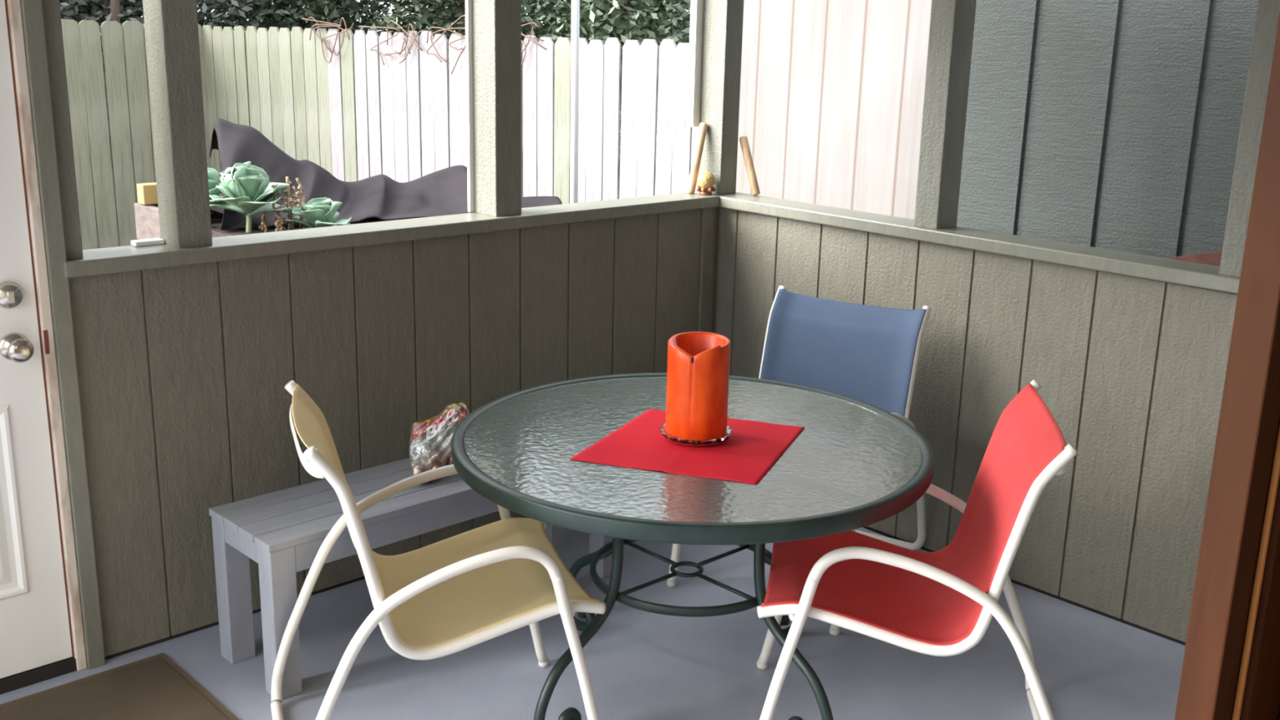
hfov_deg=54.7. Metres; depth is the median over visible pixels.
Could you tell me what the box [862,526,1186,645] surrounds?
trim
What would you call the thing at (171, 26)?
post
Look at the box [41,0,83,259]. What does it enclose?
trim
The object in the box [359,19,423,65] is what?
vine
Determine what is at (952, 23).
trim
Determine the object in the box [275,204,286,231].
stalk
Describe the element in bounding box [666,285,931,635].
sling chair
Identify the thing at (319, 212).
plant
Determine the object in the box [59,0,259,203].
shrub
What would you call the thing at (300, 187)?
stalk
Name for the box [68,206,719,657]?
wall
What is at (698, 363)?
pillar candle
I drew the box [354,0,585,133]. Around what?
evergreen tree
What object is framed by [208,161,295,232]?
plant
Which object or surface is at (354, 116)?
picket fence
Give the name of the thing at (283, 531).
slatted bench
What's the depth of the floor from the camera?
3.37 m
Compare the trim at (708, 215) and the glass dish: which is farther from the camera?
the trim at (708, 215)
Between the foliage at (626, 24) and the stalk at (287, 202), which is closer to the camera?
the stalk at (287, 202)
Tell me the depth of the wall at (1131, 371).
3.75 m
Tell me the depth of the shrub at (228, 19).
11.43 m
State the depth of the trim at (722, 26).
4.56 m
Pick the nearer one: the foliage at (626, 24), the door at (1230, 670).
the door at (1230, 670)
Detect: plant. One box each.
[207,167,230,208]
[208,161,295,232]
[284,197,351,227]
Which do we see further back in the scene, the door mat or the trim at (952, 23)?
the trim at (952, 23)
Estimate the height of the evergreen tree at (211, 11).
4.619 m
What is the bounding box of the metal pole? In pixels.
[569,0,579,203]
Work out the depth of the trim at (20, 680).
3.22 m
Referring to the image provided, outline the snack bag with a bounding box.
[408,401,470,484]
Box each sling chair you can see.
[270,380,605,719]
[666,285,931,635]
[756,379,1078,719]
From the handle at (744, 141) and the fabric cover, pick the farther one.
the fabric cover
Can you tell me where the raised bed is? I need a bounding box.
[133,202,413,239]
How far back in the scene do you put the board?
3.95 m
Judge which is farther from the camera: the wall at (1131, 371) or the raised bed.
the raised bed
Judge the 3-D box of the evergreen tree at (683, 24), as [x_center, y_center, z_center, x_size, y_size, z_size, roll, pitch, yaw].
[1.610,-3.047,10.018,3.065,4.619,2.716,-10,19,-37]
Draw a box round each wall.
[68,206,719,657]
[714,207,1237,642]
[956,0,1258,257]
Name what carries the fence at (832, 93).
on the ground
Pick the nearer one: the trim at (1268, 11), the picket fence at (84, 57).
the trim at (1268, 11)
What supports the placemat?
on the patio table
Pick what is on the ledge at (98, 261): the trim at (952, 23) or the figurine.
the figurine
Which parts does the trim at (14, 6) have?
strike plate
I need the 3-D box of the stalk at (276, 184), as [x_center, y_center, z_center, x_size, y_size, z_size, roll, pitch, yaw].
[-1.877,-0.784,6.421,0.059,0.263,0.066,-1,15,-10]
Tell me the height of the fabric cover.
0.864 m
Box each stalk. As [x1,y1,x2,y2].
[258,212,267,232]
[271,183,282,220]
[274,219,284,231]
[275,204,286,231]
[280,196,292,230]
[283,176,297,228]
[294,177,305,205]
[294,200,306,228]
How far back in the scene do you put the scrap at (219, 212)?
6.72 m
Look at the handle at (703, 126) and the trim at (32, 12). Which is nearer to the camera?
the trim at (32, 12)
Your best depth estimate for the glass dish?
3.02 m
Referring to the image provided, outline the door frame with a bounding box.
[4,0,74,657]
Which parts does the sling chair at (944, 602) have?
leg, leg, armrest, rail, armrest, leg, leg, rail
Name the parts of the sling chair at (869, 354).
leg, rail, leg, armrest, rail, leg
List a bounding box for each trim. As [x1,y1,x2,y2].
[0,656,76,694]
[7,0,87,671]
[20,0,105,669]
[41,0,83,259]
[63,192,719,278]
[104,575,364,659]
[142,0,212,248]
[465,0,475,212]
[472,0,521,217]
[686,0,704,126]
[694,191,1239,293]
[697,0,743,195]
[697,207,715,332]
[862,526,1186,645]
[914,0,976,229]
[1218,0,1279,276]
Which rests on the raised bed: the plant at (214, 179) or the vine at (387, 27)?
the plant at (214, 179)
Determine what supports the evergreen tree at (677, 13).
on the ground
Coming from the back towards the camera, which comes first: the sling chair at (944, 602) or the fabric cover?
the fabric cover
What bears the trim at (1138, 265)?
on the wall
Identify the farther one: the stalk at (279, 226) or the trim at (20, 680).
the stalk at (279, 226)
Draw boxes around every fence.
[61,18,211,249]
[202,25,698,204]
[735,0,932,219]
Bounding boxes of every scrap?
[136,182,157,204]
[209,207,224,217]
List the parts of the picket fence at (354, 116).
rail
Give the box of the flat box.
[130,237,164,246]
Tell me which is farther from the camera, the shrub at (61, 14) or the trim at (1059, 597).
the shrub at (61, 14)
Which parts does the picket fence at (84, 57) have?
rail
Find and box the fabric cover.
[209,118,562,230]
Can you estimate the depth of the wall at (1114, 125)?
4.21 m
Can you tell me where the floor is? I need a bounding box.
[0,527,1185,719]
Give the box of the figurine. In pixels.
[696,171,715,195]
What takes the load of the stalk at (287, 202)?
in the raised bed
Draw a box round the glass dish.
[658,423,733,446]
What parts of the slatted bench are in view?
leg, leg, leg, leg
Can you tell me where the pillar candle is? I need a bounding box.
[665,331,730,440]
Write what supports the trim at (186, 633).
attached to the wall at (184, 371)
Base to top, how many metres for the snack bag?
0.192 m
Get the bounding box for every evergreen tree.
[135,0,275,29]
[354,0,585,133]
[359,0,561,37]
[601,0,692,159]
[657,0,692,134]
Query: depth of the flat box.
3.28 m
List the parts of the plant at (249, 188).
stem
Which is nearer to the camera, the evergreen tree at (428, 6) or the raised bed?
the raised bed
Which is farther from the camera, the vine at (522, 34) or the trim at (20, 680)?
the vine at (522, 34)
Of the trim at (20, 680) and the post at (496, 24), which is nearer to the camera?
the trim at (20, 680)
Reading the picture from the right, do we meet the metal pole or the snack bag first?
the metal pole
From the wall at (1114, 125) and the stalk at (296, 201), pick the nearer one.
the wall at (1114, 125)
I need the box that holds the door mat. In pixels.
[0,653,238,719]
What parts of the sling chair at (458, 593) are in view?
leg, leg, armrest, rail, rail, armrest, leg, leg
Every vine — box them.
[302,16,354,62]
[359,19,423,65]
[426,14,466,74]
[521,22,546,66]
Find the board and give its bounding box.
[1166,250,1222,266]
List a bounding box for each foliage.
[199,0,392,35]
[521,0,690,198]
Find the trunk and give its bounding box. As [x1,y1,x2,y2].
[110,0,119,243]
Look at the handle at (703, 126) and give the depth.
4.60 m
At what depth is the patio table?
2.93 m
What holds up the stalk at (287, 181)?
in the raised bed
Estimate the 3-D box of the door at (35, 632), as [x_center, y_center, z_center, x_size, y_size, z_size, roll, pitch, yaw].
[-1.814,-0.118,2.703,0.938,2.032,0.111,-12,20,-42]
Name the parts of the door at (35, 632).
panel, knob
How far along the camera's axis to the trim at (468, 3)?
3.93 m
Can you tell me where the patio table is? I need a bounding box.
[451,373,934,719]
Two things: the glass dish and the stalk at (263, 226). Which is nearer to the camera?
the glass dish
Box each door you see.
[0,0,72,678]
[1174,12,1279,719]
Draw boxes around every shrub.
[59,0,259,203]
[60,0,127,113]
[71,0,256,192]
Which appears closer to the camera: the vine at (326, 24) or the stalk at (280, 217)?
the stalk at (280, 217)
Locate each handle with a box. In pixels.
[686,122,707,193]
[739,135,759,195]
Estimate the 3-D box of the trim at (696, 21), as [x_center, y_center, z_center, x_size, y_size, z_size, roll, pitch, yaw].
[0.256,-1.303,4.580,0.165,0.860,0.032,-12,20,-42]
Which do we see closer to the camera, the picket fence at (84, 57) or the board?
the board
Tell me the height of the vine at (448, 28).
0.400 m
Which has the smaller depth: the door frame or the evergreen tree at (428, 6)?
the door frame
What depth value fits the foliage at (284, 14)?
12.04 m
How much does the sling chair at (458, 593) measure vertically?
0.858 m
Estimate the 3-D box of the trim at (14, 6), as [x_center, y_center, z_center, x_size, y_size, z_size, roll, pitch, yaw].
[-1.499,-0.193,3.070,0.025,2.080,0.124,-12,20,-42]
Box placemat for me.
[569,408,804,484]
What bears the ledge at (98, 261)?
on the wall
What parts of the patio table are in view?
leg, leg, cross rod, cross rod, glass, cross rod, cross rod, leg, leg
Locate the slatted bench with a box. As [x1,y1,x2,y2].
[208,457,613,699]

